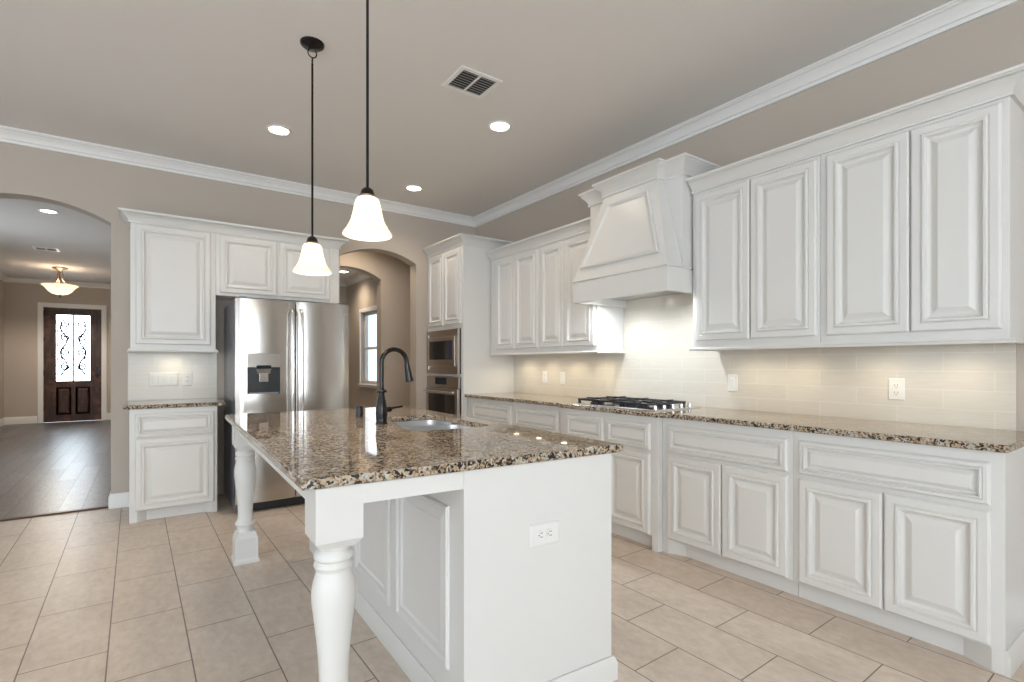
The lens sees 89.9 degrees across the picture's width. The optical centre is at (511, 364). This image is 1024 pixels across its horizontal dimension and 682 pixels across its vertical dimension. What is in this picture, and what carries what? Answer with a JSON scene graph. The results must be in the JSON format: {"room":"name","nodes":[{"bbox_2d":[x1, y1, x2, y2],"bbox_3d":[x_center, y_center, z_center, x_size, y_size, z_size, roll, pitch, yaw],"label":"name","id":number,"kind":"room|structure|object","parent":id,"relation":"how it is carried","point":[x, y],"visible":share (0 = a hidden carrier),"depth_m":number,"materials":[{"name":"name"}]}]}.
{"room":"kitchen","nodes":[
{"label":"kitchen","id":0,"kind":"room"},
{"bbox_2d":[0,280,3,418],"bbox_3d":[-7.826,-0.268,6.802,0.120,3.000,8.733,0,0,-35],"label":"wall","id":1,"kind":"structure","parent":0,"point":[1,282],"depth_m":10.23,"materials":[{"name":"beige paint"}]},
{"bbox_2d":[0,416,36,426],"bbox_3d":[-7.573,1.157,6.983,0.502,0.150,8.733,0,0,-35],"label":"baseboard","id":2,"kind":"structure","parent":1,"relation":"attached to","point":[28,419],"depth_m":10.51,"materials":[{"name":"white paint"}]},
{"bbox_2d":[0,272,110,288],"bbox_3d":[-6.816,-1.718,7.521,2.360,0.099,8.733,0,0,-35],"label":"trim","id":3,"kind":"structure","parent":1,"relation":"attached to","point":[3,277],"depth_m":10.73,"materials":[{"name":"white paint"}]},
{"bbox_2d":[0,198,110,283],"bbox_3d":[-6.816,-1.798,7.521,2.600,0.060,8.733,0,0,-35],"label":"ceiling","id":4,"kind":"structure","parent":0,"point":[83,242],"depth_m":7.45,"materials":[{"name":"grey paint"}]},
{"bbox_2d":[32,246,59,251],"bbox_3d":[-7.149,-1.763,7.869,0.300,0.010,0.260,0,0,-35],"label":"ceiling vent","id":5,"kind":"object","parent":4,"relation":"in","point":[33,247],"visible":1,"depth_m":7.87,"materials":[{"name":"white metal"}]},
{"bbox_2d":[37,209,58,213],"bbox_3d":[-5.356,-1.764,5.920,0.186,0.008,0.186,0,0,-35],"label":"recessed light","id":6,"kind":"object","parent":4,"relation":"in","point":[40,210],"visible":1,"depth_m":5.92,"materials":[{"name":"white paint"}]},
{"bbox_2d":[41,266,77,297],"bbox_3d":[-8.276,-1.490,9.386,0.524,0.555,0.524,0,0,-35],"label":"ceiling light","id":7,"kind":"object","parent":4,"relation":"hanging from","point":[56,288],"visible":1,"depth_m":9.30,"materials":[{"name":"white glass"}]},
{"bbox_2d":[4,282,110,422],"bbox_3d":[-9.380,-0.268,11.129,2.600,3.000,0.120,0,0,-35],"label":"wall","id":8,"kind":"structure","parent":0,"point":[21,300],"depth_m":10.59,"materials":[{"name":"beige paint"}]},
{"bbox_2d":[38,302,106,422],"bbox_3d":[-9.432,-0.030,11.017,1.131,2.525,0.133,0,0,-35],"label":"door","id":9,"kind":"structure","parent":8,"relation":"in","point":[74,372],"depth_m":11.03,"materials":[{"name":"brown wood"}]},
{"bbox_2d":[56,315,89,380],"bbox_3d":[-9.448,-0.346,11.041,0.558,1.413,0.034,0,0,-35],"label":"grille","id":10,"kind":"object","parent":9,"relation":"attached to","point":[72,331],"depth_m":11.03,"materials":[{"name":"black metal"}]},
{"bbox_2d":[0,142,475,494],"bbox_3d":[-3.765,-0.298,4.229,8.000,3.060,0.167,0,0,-35],"label":"wall","id":11,"kind":"structure","parent":0,"point":[95,188],"depth_m":4.61,"materials":[{"name":"beige paint"}]},
{"bbox_2d":[108,492,128,508],"bbox_3d":[-3.414,1.169,4.469,0.156,0.125,0.183,0,0,-35],"label":"baseboard","id":12,"kind":"structure","parent":11,"relation":"attached to","point":[116,500],"depth_m":4.39,"materials":[{"name":"white paint"}]},
{"bbox_2d":[128,352,216,400],"bbox_3d":[-3.050,0.112,4.630,0.670,0.473,0.008,0,0,-35],"label":"backsplash","id":13,"kind":"structure","parent":11,"relation":"attached to","point":[202,365],"depth_m":4.62,"materials":[{"name":"tile"}]},
{"bbox_2d":[149,372,177,385],"bbox_3d":[-3.110,0.135,4.576,0.207,0.117,0.011,0,0,-35],"label":"light switch","id":14,"kind":"object","parent":13,"relation":"attached to","point":[155,379],"visible":1,"depth_m":4.57,"materials":[{"name":"white plastic"}]},
{"bbox_2d":[127,348,218,352],"bbox_3d":[-2.958,-0.115,4.484,0.649,0.026,0.351,0,0,-35],"label":"rail","id":15,"kind":"object","parent":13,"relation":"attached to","point":[129,349],"visible":1,"depth_m":4.33,"materials":[{"name":"white paint"}]},
{"bbox_2d":[183,372,191,385],"bbox_3d":[-2.963,0.136,4.681,0.075,0.120,0.010,0,0,-35],"label":"wall outlet","id":16,"kind":"object","parent":13,"relation":"attached to","point":[187,376],"visible":1,"depth_m":4.68,"materials":[{"name":"white plastic"}]},
{"bbox_2d":[130,222,215,349],"bbox_3d":[-2.954,-0.659,4.478,0.605,1.067,0.347,0,0,-35],"label":"upper cabinet","id":17,"kind":"object","parent":11,"relation":"attached to","point":[173,270],"visible":0.89,"depth_m":4.33,"materials":[{"name":"white paint"}]},
{"bbox_2d":[216,233,338,303],"bbox_3d":[-2.266,-0.901,4.967,1.078,0.583,0.347,0,0,-35],"label":"upper cabinet","id":18,"kind":"object","parent":11,"relation":"attached to","point":[253,268],"visible":0.75,"depth_m":4.77,"materials":[{"name":"white paint"}]},
{"bbox_2d":[118,207,348,249],"bbox_3d":[-2.502,-1.204,4.774,1.841,0.088,0.407,0,0,-35],"label":"crown molding","id":19,"kind":"structure","parent":18,"relation":"attached to","point":[126,215],"depth_m":4.52,"materials":[{"name":"white paint"}]},
{"bbox_2d":[340,286,346,304],"bbox_3d":[-3.885,-0.098,8.127,2.720,2.660,0.120,0,0,-35],"label":"wall","id":20,"kind":"structure","parent":0,"point":[343,290],"depth_m":8.77,"materials":[{"name":"beige paint"}]},
{"bbox_2d":[340,268,359,279],"bbox_3d":[-3.332,-1.468,7.348,2.720,0.080,2.030,0,0,-35],"label":"ceiling","id":21,"kind":"structure","parent":0,"point":[343,276],"depth_m":8.08,"materials":[{"name":"white paint"}]},
{"bbox_2d":[347,277,376,408],"bbox_3d":[-2.237,-0.098,8.053,0.120,2.660,1.910,0,0,-35],"label":"wall","id":22,"kind":"structure","parent":0,"point":[362,294],"depth_m":8.30,"materials":[{"name":"beige paint"}]},
{"bbox_2d":[358,305,376,387],"bbox_3d":[-2.125,-0.253,7.838,0.125,1.250,1.050,0,0,-35],"label":"window","id":23,"kind":"structure","parent":22,"relation":"in","point":[370,318],"depth_m":8.04,"materials":[{"name":"white paint"}]},
{"bbox_2d":[340,251,409,406],"bbox_3d":[-2.257,-0.298,6.769,2.600,3.060,0.160,0,0,-35],"label":"wall","id":24,"kind":"structure","parent":0,"point":[392,275],"depth_m":7.08,"materials":[{"name":"beige paint"}]},
{"bbox_2d":[340,272,369,286],"bbox_3d":[-3.297,-1.377,7.300,2.480,0.099,1.910,0,0,-35],"label":"trim","id":25,"kind":"structure","parent":24,"relation":"attached to","point":[360,276],"depth_m":8.35,"materials":[{"name":"white paint"}]},
{"bbox_2d":[0,0,951,216],"bbox_3d":[-1.165,-1.878,0.675,8.120,0.100,11.360,0,0,-35],"label":"ceiling","id":26,"kind":"structure","parent":0,"point":[585,82],"depth_m":3.21,"materials":[{"name":"white paint"}]},
{"bbox_2d":[266,124,291,135],"bbox_3d":[-1.819,-1.824,4.002,0.186,0.008,0.186,0,0,-35],"label":"recessed light","id":27,"kind":"object","parent":26,"relation":"in","point":[280,130],"visible":1,"depth_m":4.00,"materials":[{"name":"white paint"}]},
{"bbox_2d":[293,36,331,275],"bbox_3d":[-1.139,-1.174,2.923,0.208,1.308,0.208,0,0,-35],"label":"pendant light","id":28,"kind":"object","parent":26,"relation":"hanging from","point":[311,262],"visible":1,"depth_m":2.90,"materials":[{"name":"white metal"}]},
{"bbox_2d":[306,236,318,243],"bbox_3d":[-1.139,-0.704,2.923,0.072,0.052,0.072,0,0,-35],"label":"socket","id":29,"kind":"object","parent":28,"relation":"attached to","point":[310,240],"depth_m":2.90,"materials":[{"name":"brown metal"}]},
{"bbox_2d":[342,0,391,240],"bbox_3d":[-0.624,-1.191,2.215,0.208,1.274,0.208,0,0,-35],"label":"pendant light","id":30,"kind":"object","parent":26,"relation":"hanging from","point":[366,223],"visible":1,"depth_m":2.19,"materials":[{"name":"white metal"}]},
{"bbox_2d":[359,187,375,196],"bbox_3d":[-0.624,-0.738,2.215,0.072,0.052,0.072,0,0,-35],"label":"socket","id":31,"kind":"object","parent":30,"relation":"attached to","point":[366,191],"depth_m":2.19,"materials":[{"name":"brown metal"}]},
{"bbox_2d":[405,185,422,191],"bbox_3d":[-1.017,-1.824,5.320,0.186,0.008,0.186,0,0,-35],"label":"recessed light","id":32,"kind":"object","parent":26,"relation":"in","point":[415,188],"visible":1,"depth_m":5.32,"materials":[{"name":"white paint"}]},
{"bbox_2d":[442,65,502,98],"bbox_3d":[-0.260,-1.823,3.330,0.303,0.010,0.270,0,0,-35],"label":"ceiling vent","id":33,"kind":"object","parent":26,"relation":"in","point":[468,81],"visible":1,"depth_m":3.33,"materials":[{"name":"white metal"}]},
{"bbox_2d":[488,120,511,131],"bbox_3d":[-0.092,-1.824,3.935,0.186,0.008,0.186,0,0,-35],"label":"recessed light","id":34,"kind":"object","parent":26,"relation":"in","point":[498,125],"visible":1,"depth_m":3.93,"materials":[{"name":"white paint"}]},
{"bbox_2d":[0,420,1023,681],"bbox_3d":[-3.398,1.272,3.713,8.000,0.080,18.900,0,0,-35],"label":"floor","id":35,"kind":"structure","parent":0,"point":[96,595],"depth_m":2.56,"materials":[{"name":"tile"}]},
{"bbox_2d":[0,505,107,521],"bbox_3d":[-3.878,1.226,4.129,1.026,0.012,0.065,0,0,-35],"label":"threshold strip","id":36,"kind":"object","parent":35,"relation":"on","point":[105,506],"visible":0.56,"depth_m":4.19,"materials":[{"name":"brown wood"}]},
{"bbox_2d":[129,406,216,523],"bbox_3d":[-2.875,0.791,4.354,0.590,0.882,0.637,0,0,-35],"label":"base cabinet","id":37,"kind":"object","parent":35,"relation":"on","point":[173,451],"visible":0.98,"depth_m":4.09,"materials":[{"name":"white paint"}]},
{"bbox_2d":[123,398,224,409],"bbox_3d":[-2.869,0.333,4.360,0.682,0.031,0.641,0,0,-35],"label":"countertop","id":38,"kind":"structure","parent":37,"relation":"on","point":[199,402],"depth_m":4.21,"materials":[{"name":"stone"}]},
{"bbox_2d":[224,296,348,512],"bbox_3d":[-2.077,0.331,4.724,0.925,1.778,0.881,0,0,-35],"label":"refrigerator","id":39,"kind":"object","parent":35,"relation":"on","point":[280,356],"visible":0.78,"depth_m":4.38,"materials":[{"name":"grey metal"}]},
{"bbox_2d":[231,420,617,681],"bbox_3d":[-0.676,0.791,2.625,1.133,0.882,2.248,0,0,-34],"label":"kitchen island","id":40,"kind":"object","parent":35,"relation":"on","point":[442,569],"visible":0.95,"depth_m":1.83,"materials":[{"name":"white paint"}]},
{"bbox_2d":[225,406,622,490],"bbox_3d":[-0.679,0.333,2.628,1.200,0.031,2.247,0,0,-34],"label":"island countertop","id":41,"kind":"structure","parent":40,"relation":"on","point":[315,449],"depth_m":2.00,"materials":[{"name":"stone"}]},
{"bbox_2d":[356,406,362,416],"bbox_3d":[-0.916,0.283,3.078,0.043,0.067,0.043,0,0,-35],"label":"switch","id":42,"kind":"object","parent":41,"relation":"on","point":[359,409],"visible":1,"depth_m":3.06,"materials":[{"name":"black plastic"}]},
{"bbox_2d":[376,347,413,424],"bbox_3d":[-0.630,0.113,2.762,0.212,0.408,0.062,0,0,-34],"label":"kitchen faucet","id":43,"kind":"object","parent":41,"relation":"on","point":[382,409],"visible":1,"depth_m":2.71,"materials":[{"name":"black metal"}]},
{"bbox_2d":[394,420,470,430],"bbox_3d":[-0.469,0.453,2.811,0.472,0.206,0.732,0,0,-34],"label":"sink","id":44,"kind":"object","parent":41,"relation":"in","point":[420,425],"visible":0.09,"depth_m":2.97,"materials":[{"name":"silver metal"}]},
{"bbox_2d":[529,520,558,547],"bbox_3d":[0.118,0.608,1.836,0.128,0.078,0.010,0,0,-32],"label":"wall outlet","id":45,"kind":"object","parent":40,"relation":"attached to","point":[540,534],"visible":1,"depth_m":1.83,"materials":[{"name":"white plastic"}]},
{"bbox_2d":[537,530,544,539],"bbox_3d":[0.103,0.608,1.823,0.033,0.033,0.003,0,0,-32],"label":"socket","id":46,"kind":"object","parent":45,"relation":"attached to","point":[542,534],"depth_m":1.82,"materials":[{"name":"white plastic"}]},
{"bbox_2d":[546,528,553,537],"bbox_3d":[0.137,0.608,1.844,0.032,0.033,0.003,0,0,-32],"label":"socket","id":47,"kind":"object","parent":45,"relation":"attached to","point":[549,531],"depth_m":1.84,"materials":[{"name":"white plastic"}]},
{"bbox_2d":[428,244,513,416],"bbox_3d":[-0.497,-0.033,5.935,0.687,2.530,0.835,0,0,-35],"label":"tall cabinet","id":48,"kind":"object","parent":35,"relation":"on","point":[459,278],"visible":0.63,"depth_m":5.55,"materials":[{"name":"white paint"}]},
{"bbox_2d":[423,376,460,415],"bbox_3d":[-0.598,0.500,5.882,0.590,0.724,0.767,0,0,-35],"label":"oven","id":49,"kind":"object","parent":48,"relation":"in","point":[443,393],"visible":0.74,"depth_m":5.69,"materials":[{"name":"silver metal"}]},
{"bbox_2d":[427,328,460,373],"bbox_3d":[-0.618,-0.137,5.866,0.442,0.490,0.763,0,0,-35],"label":"microwave","id":50,"kind":"object","parent":48,"relation":"in","point":[443,346],"visible":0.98,"depth_m":5.68,"materials":[{"name":"silver metal"}]},
{"bbox_2d":[422,233,512,257],"bbox_3d":[-0.494,-1.310,5.889,0.742,0.095,0.913,0,0,-35],"label":"crown molding","id":51,"kind":"structure","parent":48,"relation":"attached to","point":[457,240],"depth_m":5.56,"materials":[{"name":"white paint"}]},
{"bbox_2d":[468,397,513,424],"bbox_3d":[0.015,0.791,5.245,0.637,0.882,0.837,0,0,-35],"label":"base cabinet","id":52,"kind":"object","parent":35,"relation":"on","point":[484,409],"visible":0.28,"depth_m":5.01,"materials":[{"name":"white paint"}]},
{"bbox_2d":[514,402,561,433],"bbox_3d":[0.468,0.791,4.607,0.637,0.882,0.722,0,0,-35],"label":"base cabinet","id":53,"kind":"object","parent":35,"relation":"on","point":[541,417],"visible":0.25,"depth_m":4.41,"materials":[{"name":"white paint"}]},
{"bbox_2d":[562,408,662,552],"bbox_3d":[0.934,0.791,3.912,0.683,0.882,0.945,0,0,-35],"label":"base cabinet","id":54,"kind":"object","parent":35,"relation":"on","point":[636,471],"visible":0.51,"depth_m":3.50,"materials":[{"name":"white paint"}]},
{"bbox_2d":[465,392,1023,452],"bbox_3d":[0.958,0.333,3.877,0.691,0.031,4.200,0,0,-35],"label":"countertop","id":55,"kind":"structure","parent":54,"relation":"on","point":[982,439],"depth_m":2.69,"materials":[{"name":"stone"}]},
{"bbox_2d":[572,396,699,411],"bbox_3d":[0.922,0.291,3.900,0.500,0.052,0.820,0,0,-35],"label":"gas cooktop","id":56,"kind":"object","parent":55,"relation":"in","point":[646,404],"visible":1,"depth_m":3.76,"materials":[{"name":"silver metal"}]},
{"bbox_2d":[663,418,798,595],"bbox_3d":[1.470,0.791,3.197,0.637,0.882,0.838,0,0,-35],"label":"base cabinet","id":57,"kind":"object","parent":35,"relation":"on","point":[728,490],"visible":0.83,"depth_m":2.96,"materials":[{"name":"white paint"}]},
{"bbox_2d":[794,431,1023,677],"bbox_3d":[1.954,0.791,2.516,0.637,0.882,0.828,0,0,-35],"label":"base cabinet","id":58,"kind":"object","parent":35,"relation":"on","point":[925,543],"visible":0.96,"depth_m":2.25,"materials":[{"name":"white paint"}]},
{"bbox_2d":[476,0,1023,430],"bbox_3d":[2.095,-0.258,2.992,0.120,3.140,11.360,0,0,-35],"label":"wall","id":59,"kind":"structure","parent":0,"point":[993,42],"depth_m":3.05,"materials":[{"name":"beige paint"}]},
{"bbox_2d":[0,0,1020,226],"bbox_3d":[-0.808,-1.778,0.155,7.900,0.099,9.900,0,0,-35],"label":"trim","id":60,"kind":"structure","parent":59,"relation":"attached to","point":[950,15],"depth_m":4.06,"materials":[{"name":"white paint"}]},
{"bbox_2d":[491,247,539,352],"bbox_3d":[0.138,-0.635,5.326,0.347,1.035,0.846,0,0,-35],"label":"upper cabinet","id":61,"kind":"object","parent":59,"relation":"attached to","point":[515,278],"visible":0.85,"depth_m":5.18,"materials":[{"name":"white paint"}]},
{"bbox_2d":[485,217,589,260],"bbox_3d":[0.211,-1.169,4.911,0.088,0.091,1.628,0,0,-35],"label":"crown molding","id":62,"kind":"structure","parent":61,"relation":"attached to","point":[582,226],"depth_m":4.80,"materials":[{"name":"white paint"}]},
{"bbox_2d":[490,350,625,355],"bbox_3d":[0.375,-0.106,5.005,0.351,0.026,1.635,0,0,-35],"label":"rail","id":63,"kind":"object","parent":61,"relation":"attached to","point":[574,351],"visible":1,"depth_m":4.61,"materials":[{"name":"white paint"}]},
{"bbox_2d":[540,232,623,351],"bbox_3d":[0.607,-0.635,4.666,0.347,1.035,0.770,0,0,-35],"label":"upper cabinet","id":64,"kind":"object","parent":59,"relation":"attached to","point":[565,325],"visible":0.76,"depth_m":4.54,"materials":[{"name":"white paint"}]},
{"bbox_2d":[572,152,721,307],"bbox_3d":[0.995,-0.943,3.909,0.608,0.910,1.032,0,0,-35],"label":"range hood","id":65,"kind":"object","parent":59,"relation":"attached to","point":[640,243],"visible":0.88,"depth_m":3.61,"materials":[{"name":"white paint"}]},
{"bbox_2d":[693,155,820,346],"bbox_3d":[1.599,-0.655,3.270,0.347,1.075,0.817,0,0,-35],"label":"upper cabinet","id":66,"kind":"object","parent":59,"relation":"attached to","point":[757,238],"visible":0.85,"depth_m":3.12,"materials":[{"name":"white paint"}]},
{"bbox_2d":[686,63,1023,194],"bbox_3d":[1.827,-1.208,2.912,0.407,0.091,1.665,0,0,-35],"label":"crown molding","id":67,"kind":"structure","parent":66,"relation":"attached to","point":[1008,82],"depth_m":2.59,"materials":[{"name":"white paint"}]},
{"bbox_2d":[688,336,1023,350],"bbox_3d":[1.827,-0.106,2.960,0.351,0.026,1.631,0,0,-35],"label":"rail","id":68,"kind":"object","parent":66,"relation":"attached to","point":[1013,340],"visible":1,"depth_m":2.63,"materials":[{"name":"white paint"}]},
{"bbox_2d":[514,293,1016,430],"bbox_3d":[1.216,-0.110,4.118,0.008,0.916,4.106,0,0,-35],"label":"backsplash","id":69,"kind":"structure","parent":59,"relation":"attached to","point":[963,385],"depth_m":3.31,"materials":[{"name":"tile"}]},
{"bbox_2d":[543,371,546,382],"bbox_3d":[0.341,0.134,5.334,0.010,0.120,0.075,0,0,-35],"label":"wall outlet","id":70,"kind":"object","parent":69,"relation":"attached to","point":[544,372],"visible":1,"depth_m":5.33,"materials":[{"name":"white plastic"}]},
{"bbox_2d":[560,372,564,383],"bbox_3d":[0.503,0.140,5.105,0.011,0.120,0.075,0,0,-35],"label":"light switch","id":71,"kind":"object","parent":69,"relation":"attached to","point":[562,374],"visible":1,"depth_m":5.10,"materials":[{"name":"white plastic"}]},
{"bbox_2d":[728,374,737,391],"bbox_3d":[1.557,0.133,3.622,0.011,0.120,0.075,0,0,-35],"label":"light switch","id":72,"kind":"object","parent":69,"relation":"attached to","point":[732,378],"visible":1,"depth_m":3.62,"materials":[{"name":"white plastic"}]},
{"bbox_2d":[888,378,904,399],"bbox_3d":[2.121,0.138,2.829,0.010,0.120,0.075,0,0,-35],"label":"wall outlet","id":73,"kind":"object","parent":69,"relation":"attached to","point":[896,386],"visible":1,"depth_m":2.83,"materials":[{"name":"white plastic"}]},
{"bbox_2d":[821,96,1023,342],"bbox_3d":[2.059,-0.655,2.623,0.347,1.075,0.768,0,0,-35],"label":"upper cabinet","id":74,"kind":"object","parent":59,"relation":"attached to","point":[922,225],"visible":0.92,"depth_m":2.45,"materials":[{"name":"white paint"}]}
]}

